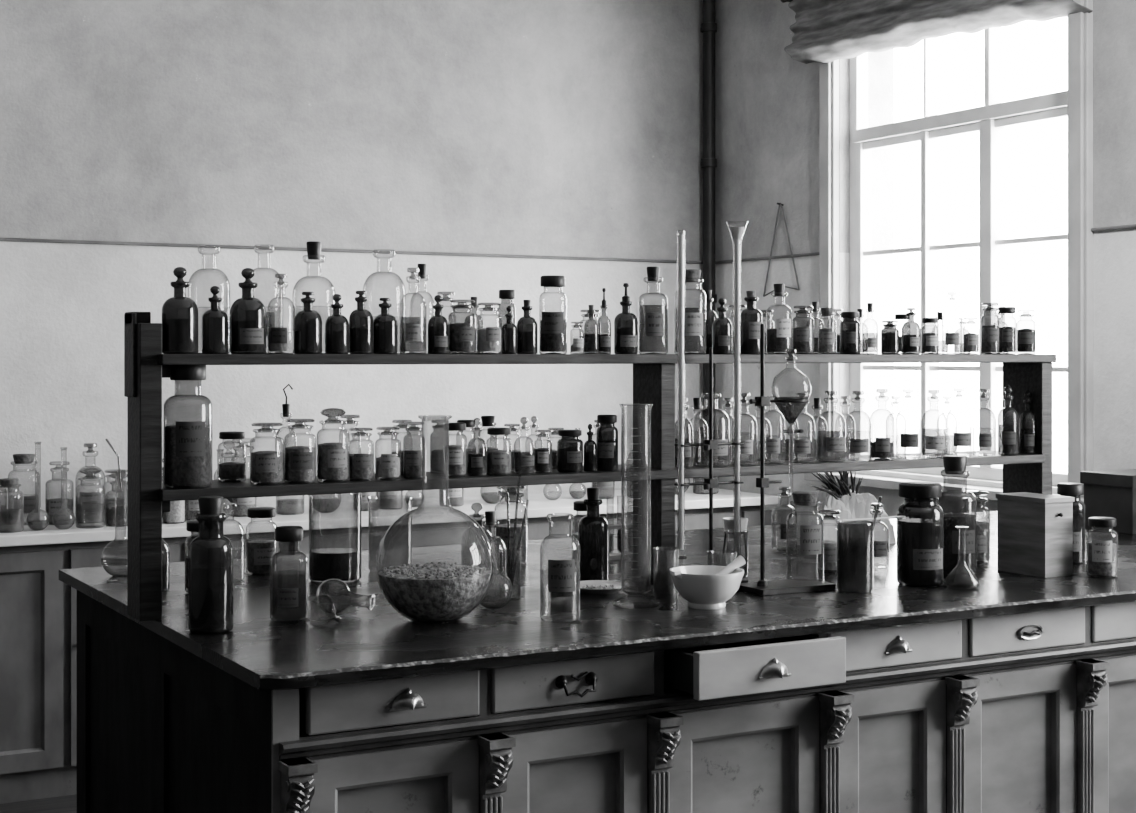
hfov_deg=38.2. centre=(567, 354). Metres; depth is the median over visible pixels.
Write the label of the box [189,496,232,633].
bottle
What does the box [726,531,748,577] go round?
glass beaker
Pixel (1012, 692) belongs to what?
laboratory bench
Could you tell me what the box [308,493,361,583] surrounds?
glass beaker
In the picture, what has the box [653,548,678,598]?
glass beaker
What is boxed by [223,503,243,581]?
bottle
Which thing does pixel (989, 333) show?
jar
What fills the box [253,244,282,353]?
bottle
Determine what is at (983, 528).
jar
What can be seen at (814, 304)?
bottle
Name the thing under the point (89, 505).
bottle
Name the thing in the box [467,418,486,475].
bottle
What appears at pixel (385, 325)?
bottle
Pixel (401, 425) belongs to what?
jar
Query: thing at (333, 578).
flask
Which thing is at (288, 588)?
bottle
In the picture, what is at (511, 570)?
holder
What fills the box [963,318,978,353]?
jar
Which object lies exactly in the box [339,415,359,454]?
jar
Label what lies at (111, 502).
jar
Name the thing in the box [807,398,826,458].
bottle
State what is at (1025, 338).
jar
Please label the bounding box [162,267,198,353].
bottle
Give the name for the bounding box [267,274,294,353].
bottle
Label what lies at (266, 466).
jar
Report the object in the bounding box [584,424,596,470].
bottle
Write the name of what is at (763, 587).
stand
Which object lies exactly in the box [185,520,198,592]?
jar
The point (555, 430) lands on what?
jar
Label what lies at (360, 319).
bottle
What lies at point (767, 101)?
wall
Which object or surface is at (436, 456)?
jar
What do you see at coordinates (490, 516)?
bottle
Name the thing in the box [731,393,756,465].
bottle
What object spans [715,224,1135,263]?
trim
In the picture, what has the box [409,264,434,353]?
bottle
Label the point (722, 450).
bottle
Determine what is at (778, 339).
bottle
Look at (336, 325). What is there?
bottle
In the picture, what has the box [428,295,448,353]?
bottle
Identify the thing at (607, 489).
bottle
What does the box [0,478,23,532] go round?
jar
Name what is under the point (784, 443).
bottle
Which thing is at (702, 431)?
bottle
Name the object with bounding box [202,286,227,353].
bottle
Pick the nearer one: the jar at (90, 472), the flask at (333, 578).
the flask at (333, 578)
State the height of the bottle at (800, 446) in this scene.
0.164 m
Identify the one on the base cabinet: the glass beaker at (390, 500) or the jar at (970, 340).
the glass beaker at (390, 500)
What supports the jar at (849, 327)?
in the shelf rack at (145, 365)
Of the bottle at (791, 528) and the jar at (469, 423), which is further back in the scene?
the bottle at (791, 528)
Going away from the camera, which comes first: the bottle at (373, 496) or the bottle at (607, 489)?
the bottle at (373, 496)
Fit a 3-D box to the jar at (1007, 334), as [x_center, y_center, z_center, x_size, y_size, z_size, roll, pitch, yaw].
[1.116,-0.062,4.169,0.046,0.120,0.046,0,0,-29]
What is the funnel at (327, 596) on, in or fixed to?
on the laboratory bench
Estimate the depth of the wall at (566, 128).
6.47 m
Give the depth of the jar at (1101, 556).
3.68 m
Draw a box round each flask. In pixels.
[26,442,48,530]
[53,447,74,529]
[101,439,126,576]
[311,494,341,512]
[316,578,374,613]
[376,415,493,622]
[405,490,423,506]
[480,487,505,503]
[480,536,512,608]
[569,428,585,498]
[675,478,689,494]
[944,526,979,589]
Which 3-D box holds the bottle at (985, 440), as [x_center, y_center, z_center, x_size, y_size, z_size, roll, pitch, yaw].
[1.049,0.169,4.137,0.058,0.168,0.059,0,0,-29]
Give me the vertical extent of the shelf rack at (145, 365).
0.582 m
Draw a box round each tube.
[676,230,686,559]
[726,222,747,567]
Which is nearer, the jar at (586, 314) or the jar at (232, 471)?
the jar at (232, 471)
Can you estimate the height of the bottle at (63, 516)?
0.214 m
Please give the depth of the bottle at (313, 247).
3.37 m
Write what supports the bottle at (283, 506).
on the base cabinet
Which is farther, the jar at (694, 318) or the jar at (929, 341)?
the jar at (929, 341)
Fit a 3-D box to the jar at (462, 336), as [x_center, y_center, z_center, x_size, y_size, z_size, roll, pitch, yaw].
[-0.221,-0.059,3.422,0.058,0.113,0.059,0,0,-29]
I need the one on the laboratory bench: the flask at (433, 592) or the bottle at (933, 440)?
the flask at (433, 592)
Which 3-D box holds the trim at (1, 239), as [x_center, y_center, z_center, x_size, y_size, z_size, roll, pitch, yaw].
[-2.037,-0.412,5.840,6.142,0.013,0.013,0,0,-29]
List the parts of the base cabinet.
door, door, door, door, door, door, door, door, door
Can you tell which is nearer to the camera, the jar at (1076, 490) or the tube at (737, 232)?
the tube at (737, 232)
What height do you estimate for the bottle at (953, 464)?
0.270 m
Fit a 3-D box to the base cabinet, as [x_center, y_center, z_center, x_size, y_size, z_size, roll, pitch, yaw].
[-1.306,1.015,5.883,5.060,0.870,0.605,0,0,-29]
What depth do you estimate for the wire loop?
6.88 m
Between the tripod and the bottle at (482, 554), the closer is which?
the bottle at (482, 554)
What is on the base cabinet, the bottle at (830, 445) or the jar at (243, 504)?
the jar at (243, 504)
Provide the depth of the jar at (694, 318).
3.67 m
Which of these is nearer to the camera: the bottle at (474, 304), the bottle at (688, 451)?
the bottle at (474, 304)
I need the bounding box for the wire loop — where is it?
[763,203,799,296]
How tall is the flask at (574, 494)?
0.285 m
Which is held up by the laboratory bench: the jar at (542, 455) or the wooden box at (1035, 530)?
the wooden box at (1035, 530)
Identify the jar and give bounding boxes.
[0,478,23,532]
[8,454,39,524]
[75,467,104,528]
[103,469,126,519]
[162,474,185,523]
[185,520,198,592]
[218,431,245,481]
[231,438,255,516]
[246,507,276,574]
[250,422,283,484]
[284,418,315,483]
[317,408,349,481]
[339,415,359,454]
[348,427,373,480]
[375,426,400,479]
[391,420,411,473]
[403,421,424,478]
[430,420,449,473]
[437,292,455,353]
[439,445,463,506]
[443,422,466,476]
[448,299,475,353]
[456,420,475,470]
[476,303,501,353]
[478,416,496,452]
[486,427,511,474]
[494,485,527,564]
[498,290,515,353]
[504,424,519,469]
[534,430,551,472]
[539,275,566,353]
[548,428,563,467]
[557,429,582,472]
[570,322,583,353]
[572,500,586,564]
[579,310,600,353]
[596,415,617,470]
[674,269,705,353]
[728,305,745,353]
[760,310,773,353]
[786,491,823,581]
[792,306,813,353]
[817,510,839,571]
[818,308,835,353]
[827,309,841,353]
[840,312,859,353]
[881,321,898,353]
[895,314,907,353]
[897,481,943,586]
[921,318,938,353]
[960,490,989,562]
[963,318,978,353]
[981,303,998,353]
[999,307,1015,353]
[1016,310,1035,353]
[1057,483,1084,563]
[1086,517,1117,577]
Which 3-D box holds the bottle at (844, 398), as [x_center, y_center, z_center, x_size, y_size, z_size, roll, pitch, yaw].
[0.684,0.177,4.054,0.049,0.152,0.049,0,0,-29]
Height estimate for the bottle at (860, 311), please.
0.113 m
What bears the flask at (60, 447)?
on the base cabinet
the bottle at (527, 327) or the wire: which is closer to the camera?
the wire
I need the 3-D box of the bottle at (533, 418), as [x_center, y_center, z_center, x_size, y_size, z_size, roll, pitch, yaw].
[-0.075,0.194,3.630,0.040,0.118,0.040,0,0,-29]
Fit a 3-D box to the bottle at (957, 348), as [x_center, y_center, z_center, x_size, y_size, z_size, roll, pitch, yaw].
[1.018,-0.049,4.241,0.041,0.094,0.041,0,0,-29]
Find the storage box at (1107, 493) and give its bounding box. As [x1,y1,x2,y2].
[1080,469,1135,534]
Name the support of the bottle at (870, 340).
in the shelf rack at (145, 365)
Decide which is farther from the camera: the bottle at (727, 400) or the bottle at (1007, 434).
the bottle at (1007, 434)
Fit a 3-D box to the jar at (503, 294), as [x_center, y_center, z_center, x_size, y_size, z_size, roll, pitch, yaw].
[-0.134,-0.072,3.597,0.040,0.141,0.039,0,0,-29]
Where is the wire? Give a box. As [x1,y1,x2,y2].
[283,384,292,403]
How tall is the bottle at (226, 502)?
0.271 m
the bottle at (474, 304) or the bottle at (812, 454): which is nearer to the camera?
the bottle at (474, 304)
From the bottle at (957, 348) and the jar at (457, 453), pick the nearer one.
the jar at (457, 453)
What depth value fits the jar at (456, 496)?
6.28 m
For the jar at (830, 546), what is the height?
0.140 m
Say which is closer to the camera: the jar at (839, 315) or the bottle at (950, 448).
the jar at (839, 315)
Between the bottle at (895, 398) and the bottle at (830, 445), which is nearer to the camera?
the bottle at (830, 445)
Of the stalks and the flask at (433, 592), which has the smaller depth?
the flask at (433, 592)
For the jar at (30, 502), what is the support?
on the base cabinet
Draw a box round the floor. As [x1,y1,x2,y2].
[0,794,76,812]
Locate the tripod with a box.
[722,517,747,554]
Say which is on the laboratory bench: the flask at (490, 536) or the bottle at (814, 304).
the flask at (490, 536)
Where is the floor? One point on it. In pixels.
(61, 804)
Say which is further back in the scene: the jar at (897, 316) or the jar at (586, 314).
the jar at (897, 316)
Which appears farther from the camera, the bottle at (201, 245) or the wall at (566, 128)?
the wall at (566, 128)
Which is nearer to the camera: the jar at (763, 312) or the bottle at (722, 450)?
the bottle at (722, 450)
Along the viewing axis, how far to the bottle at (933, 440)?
4.03 m
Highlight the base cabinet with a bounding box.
[0,486,793,803]
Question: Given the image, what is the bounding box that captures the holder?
[498,471,528,600]
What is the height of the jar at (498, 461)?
0.099 m
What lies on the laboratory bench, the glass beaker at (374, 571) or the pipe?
the glass beaker at (374, 571)
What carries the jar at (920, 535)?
on the laboratory bench
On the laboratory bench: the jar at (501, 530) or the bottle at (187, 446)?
the jar at (501, 530)
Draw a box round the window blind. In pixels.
[781,0,1092,63]
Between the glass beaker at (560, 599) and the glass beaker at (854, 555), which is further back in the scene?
the glass beaker at (854, 555)
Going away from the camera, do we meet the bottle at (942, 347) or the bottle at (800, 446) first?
the bottle at (800, 446)
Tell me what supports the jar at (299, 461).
in the shelf rack at (145, 365)
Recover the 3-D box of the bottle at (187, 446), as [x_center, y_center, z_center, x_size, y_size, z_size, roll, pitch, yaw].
[-0.728,0.133,3.144,0.092,0.240,0.092,0,0,-29]
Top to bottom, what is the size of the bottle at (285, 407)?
0.153 m
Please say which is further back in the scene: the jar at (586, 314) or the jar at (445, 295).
the jar at (586, 314)
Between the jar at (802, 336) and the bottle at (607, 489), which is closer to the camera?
the jar at (802, 336)
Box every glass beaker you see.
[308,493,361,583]
[367,497,412,572]
[379,491,402,509]
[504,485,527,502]
[550,562,577,601]
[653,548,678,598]
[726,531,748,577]
[836,497,881,592]
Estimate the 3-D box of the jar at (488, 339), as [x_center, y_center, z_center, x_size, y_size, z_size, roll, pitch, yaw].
[-0.166,-0.056,3.452,0.055,0.108,0.055,0,0,-29]
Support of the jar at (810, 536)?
on the laboratory bench
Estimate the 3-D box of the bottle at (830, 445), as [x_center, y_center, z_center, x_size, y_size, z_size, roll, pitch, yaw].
[0.626,0.169,3.900,0.069,0.168,0.070,0,0,-29]
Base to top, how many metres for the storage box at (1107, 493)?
0.165 m
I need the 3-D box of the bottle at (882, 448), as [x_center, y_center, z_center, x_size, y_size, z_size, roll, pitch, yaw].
[0.761,0.168,3.976,0.061,0.171,0.061,0,0,-29]
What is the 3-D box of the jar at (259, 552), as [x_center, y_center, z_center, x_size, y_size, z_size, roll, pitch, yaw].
[-0.701,0.425,3.755,0.070,0.150,0.071,0,0,-29]
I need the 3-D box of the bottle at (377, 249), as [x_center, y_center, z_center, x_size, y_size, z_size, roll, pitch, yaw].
[-0.387,-0.112,3.455,0.090,0.219,0.090,0,0,-29]
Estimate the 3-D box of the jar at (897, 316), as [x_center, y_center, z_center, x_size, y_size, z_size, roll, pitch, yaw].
[0.843,-0.053,4.143,0.040,0.102,0.040,0,0,-29]
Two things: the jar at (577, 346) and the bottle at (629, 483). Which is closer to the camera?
the jar at (577, 346)
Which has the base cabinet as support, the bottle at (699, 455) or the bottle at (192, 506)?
the bottle at (192, 506)
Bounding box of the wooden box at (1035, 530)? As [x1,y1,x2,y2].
[996,492,1074,577]
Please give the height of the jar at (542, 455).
0.092 m
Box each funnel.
[307,594,340,626]
[771,348,810,494]
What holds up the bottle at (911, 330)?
in the shelf rack at (145, 365)
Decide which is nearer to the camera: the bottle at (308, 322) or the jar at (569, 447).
the bottle at (308, 322)
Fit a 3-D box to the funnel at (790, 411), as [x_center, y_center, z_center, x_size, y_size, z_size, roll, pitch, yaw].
[0.477,0.141,3.509,0.086,0.313,0.086,0,0,-29]
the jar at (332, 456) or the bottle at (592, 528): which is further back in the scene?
the bottle at (592, 528)
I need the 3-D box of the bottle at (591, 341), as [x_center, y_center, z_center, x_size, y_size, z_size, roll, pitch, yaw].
[0.050,-0.056,3.574,0.033,0.107,0.033,0,0,-29]
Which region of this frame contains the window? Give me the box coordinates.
[804,0,1092,501]
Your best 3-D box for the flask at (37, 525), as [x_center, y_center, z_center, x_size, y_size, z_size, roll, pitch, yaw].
[-1.755,0.434,5.434,0.072,0.293,0.072,0,0,-29]
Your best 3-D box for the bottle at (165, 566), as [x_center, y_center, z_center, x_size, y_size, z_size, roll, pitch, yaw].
[-0.881,0.420,3.483,0.070,0.160,0.070,0,0,-29]
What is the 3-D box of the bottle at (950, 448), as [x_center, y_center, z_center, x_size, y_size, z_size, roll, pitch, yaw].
[0.974,0.179,4.216,0.051,0.148,0.051,0,0,-29]
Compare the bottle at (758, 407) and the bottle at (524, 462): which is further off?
the bottle at (758, 407)
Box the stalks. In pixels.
[785,471,895,544]
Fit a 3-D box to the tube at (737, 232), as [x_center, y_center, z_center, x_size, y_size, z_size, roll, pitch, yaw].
[0.373,0.093,3.616,0.050,0.773,0.050,0,0,-29]
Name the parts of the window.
window sashes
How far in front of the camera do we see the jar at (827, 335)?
3.87 m
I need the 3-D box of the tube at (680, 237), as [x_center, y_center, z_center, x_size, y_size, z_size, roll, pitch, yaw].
[0.244,0.095,3.545,0.024,0.726,0.019,0,0,-29]
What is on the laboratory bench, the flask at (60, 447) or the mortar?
the mortar
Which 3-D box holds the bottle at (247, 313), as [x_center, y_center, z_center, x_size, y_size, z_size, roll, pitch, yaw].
[-0.623,-0.086,3.197,0.070,0.168,0.071,0,0,-29]
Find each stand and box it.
[674,347,747,582]
[738,323,835,595]
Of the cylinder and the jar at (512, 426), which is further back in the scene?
the jar at (512, 426)
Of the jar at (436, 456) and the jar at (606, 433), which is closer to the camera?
the jar at (436, 456)
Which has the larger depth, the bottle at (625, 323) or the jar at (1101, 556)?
the jar at (1101, 556)
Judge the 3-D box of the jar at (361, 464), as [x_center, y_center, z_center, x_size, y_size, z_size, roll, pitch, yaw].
[-0.418,0.200,3.317,0.052,0.106,0.053,0,0,-29]
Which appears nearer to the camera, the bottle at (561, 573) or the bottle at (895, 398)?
the bottle at (561, 573)
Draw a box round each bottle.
[0,488,6,508]
[45,461,73,524]
[75,443,105,522]
[105,472,126,526]
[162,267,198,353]
[162,539,169,591]
[163,365,212,488]
[186,500,199,521]
[189,245,229,353]
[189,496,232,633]
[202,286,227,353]
[214,440,236,515]
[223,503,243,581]
[230,268,265,353]
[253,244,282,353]
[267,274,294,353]
[270,526,307,621]
[275,404,296,477]
[276,496,303,514]
[292,241,335,353]
[294,292,321,353]
[325,294,348,353]
[349,291,372,353]
[353,471,378,510]
[363,249,405,353]
[373,298,397,353]
[400,268,426,353]
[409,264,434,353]
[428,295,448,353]
[461,503,492,569]
[464,297,483,353]
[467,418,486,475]
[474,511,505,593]
[501,306,516,353]
[514,417,534,473]
[517,300,537,353]
[525,416,542,442]
[540,513,579,622]
[578,487,607,580]
[584,305,598,353]
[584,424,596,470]
[591,482,614,498]
[597,288,610,353]
[614,283,637,353]
[627,437,632,496]
[638,267,667,353]
[675,398,692,467]
[686,398,707,463]
[693,393,729,466]
[693,427,718,493]
[698,290,717,353]
[712,298,731,353]
[717,398,733,462]
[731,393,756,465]
[740,291,761,353]
[749,406,770,460]
[765,410,784,463]
[766,284,791,353]
[771,486,796,549]
[778,417,797,459]
[789,393,814,462]
[806,302,823,353]
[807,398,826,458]
[816,391,845,461]
[835,396,854,457]
[845,391,870,460]
[857,309,867,353]
[862,303,877,353]
[863,503,888,568]
[869,389,894,459]
[886,396,905,455]
[895,389,920,458]
[901,308,920,353]
[921,390,946,457]
[932,312,947,353]
[936,455,976,575]
[937,396,956,453]
[942,292,961,353]
[946,388,971,456]
[954,318,969,353]
[972,389,995,455]
[998,385,1017,454]
[1019,390,1036,453]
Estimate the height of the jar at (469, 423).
0.113 m
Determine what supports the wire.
in the bottle at (285, 407)
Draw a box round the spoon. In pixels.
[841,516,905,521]
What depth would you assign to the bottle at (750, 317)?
3.76 m
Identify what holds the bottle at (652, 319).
on the shelf rack at (145, 365)
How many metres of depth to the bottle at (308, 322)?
3.24 m
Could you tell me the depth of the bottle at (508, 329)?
3.46 m
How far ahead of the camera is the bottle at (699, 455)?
3.82 m
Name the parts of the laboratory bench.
drawer, cupboard door, drawer pull, drawer, cupboard door, drawer pull, cupboard door, open drawer, drawer pull, cupboard door, drawer, drawer pull, cupboard door, drawer, drawer pull, drawer, cupboard door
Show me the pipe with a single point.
(708, 27)
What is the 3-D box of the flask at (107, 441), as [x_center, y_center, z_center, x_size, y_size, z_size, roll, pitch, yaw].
[-1.014,0.344,3.718,0.086,0.311,0.086,0,0,-29]
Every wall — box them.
[0,0,702,516]
[715,0,1135,515]
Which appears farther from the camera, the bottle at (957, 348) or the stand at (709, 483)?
the bottle at (957, 348)
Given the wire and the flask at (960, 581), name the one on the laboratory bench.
the flask at (960, 581)
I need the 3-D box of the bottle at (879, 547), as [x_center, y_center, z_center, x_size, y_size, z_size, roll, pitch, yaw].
[0.727,0.425,3.865,0.060,0.150,0.061,0,0,-29]
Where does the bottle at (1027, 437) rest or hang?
in the shelf rack at (145, 365)
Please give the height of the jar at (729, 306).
0.117 m
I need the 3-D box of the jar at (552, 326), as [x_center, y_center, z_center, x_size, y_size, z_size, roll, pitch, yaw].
[-0.032,-0.086,3.527,0.061,0.168,0.061,0,0,-29]
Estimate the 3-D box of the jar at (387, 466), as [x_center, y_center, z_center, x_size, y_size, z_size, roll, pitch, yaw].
[-0.367,0.200,3.346,0.053,0.106,0.054,0,0,-29]
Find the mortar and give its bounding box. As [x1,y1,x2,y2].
[670,555,745,609]
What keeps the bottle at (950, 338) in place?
in the shelf rack at (145, 365)
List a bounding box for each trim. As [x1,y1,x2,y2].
[0,238,702,263]
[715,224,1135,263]
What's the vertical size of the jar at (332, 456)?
0.147 m
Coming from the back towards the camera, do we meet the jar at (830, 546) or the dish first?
the jar at (830, 546)
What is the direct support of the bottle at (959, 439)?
in the shelf rack at (145, 365)
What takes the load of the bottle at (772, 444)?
in the shelf rack at (145, 365)
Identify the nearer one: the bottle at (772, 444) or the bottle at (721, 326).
the bottle at (721, 326)
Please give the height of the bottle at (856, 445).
0.167 m
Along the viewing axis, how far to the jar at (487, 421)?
3.56 m
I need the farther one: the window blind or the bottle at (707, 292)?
the window blind
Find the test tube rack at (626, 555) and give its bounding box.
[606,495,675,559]
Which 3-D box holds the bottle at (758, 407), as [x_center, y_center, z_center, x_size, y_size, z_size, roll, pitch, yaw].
[0.460,0.180,3.929,0.053,0.146,0.052,0,0,-29]
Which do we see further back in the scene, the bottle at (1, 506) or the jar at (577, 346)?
the bottle at (1, 506)
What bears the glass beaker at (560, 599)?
on the laboratory bench
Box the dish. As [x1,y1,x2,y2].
[575,580,629,594]
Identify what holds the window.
in the wall at (767, 101)
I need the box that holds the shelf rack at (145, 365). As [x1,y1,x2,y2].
[124,312,1055,620]
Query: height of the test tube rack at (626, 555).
0.153 m
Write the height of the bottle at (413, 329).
0.177 m
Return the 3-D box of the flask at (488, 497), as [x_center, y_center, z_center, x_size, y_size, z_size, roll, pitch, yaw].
[-0.293,0.431,6.413,0.100,0.297,0.100,0,0,-29]
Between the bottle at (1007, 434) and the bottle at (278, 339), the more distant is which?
the bottle at (1007, 434)
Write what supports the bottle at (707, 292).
in the shelf rack at (145, 365)
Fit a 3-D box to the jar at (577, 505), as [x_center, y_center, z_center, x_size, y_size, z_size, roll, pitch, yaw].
[0.044,0.425,3.919,0.068,0.150,0.069,0,0,-29]
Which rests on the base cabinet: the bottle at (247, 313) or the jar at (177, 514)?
the jar at (177, 514)
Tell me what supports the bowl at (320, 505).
on the base cabinet
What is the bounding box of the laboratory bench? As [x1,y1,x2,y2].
[59,511,1135,812]
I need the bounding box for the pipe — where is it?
[701,0,716,460]
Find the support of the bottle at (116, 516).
on the base cabinet
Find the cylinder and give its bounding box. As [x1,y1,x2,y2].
[612,404,659,608]
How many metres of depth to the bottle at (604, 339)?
3.58 m
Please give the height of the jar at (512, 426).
0.102 m
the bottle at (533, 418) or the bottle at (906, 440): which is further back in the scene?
the bottle at (906, 440)
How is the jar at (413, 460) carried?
in the shelf rack at (145, 365)
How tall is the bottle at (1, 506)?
0.207 m
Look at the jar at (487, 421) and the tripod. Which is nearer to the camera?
the jar at (487, 421)
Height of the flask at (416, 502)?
0.203 m

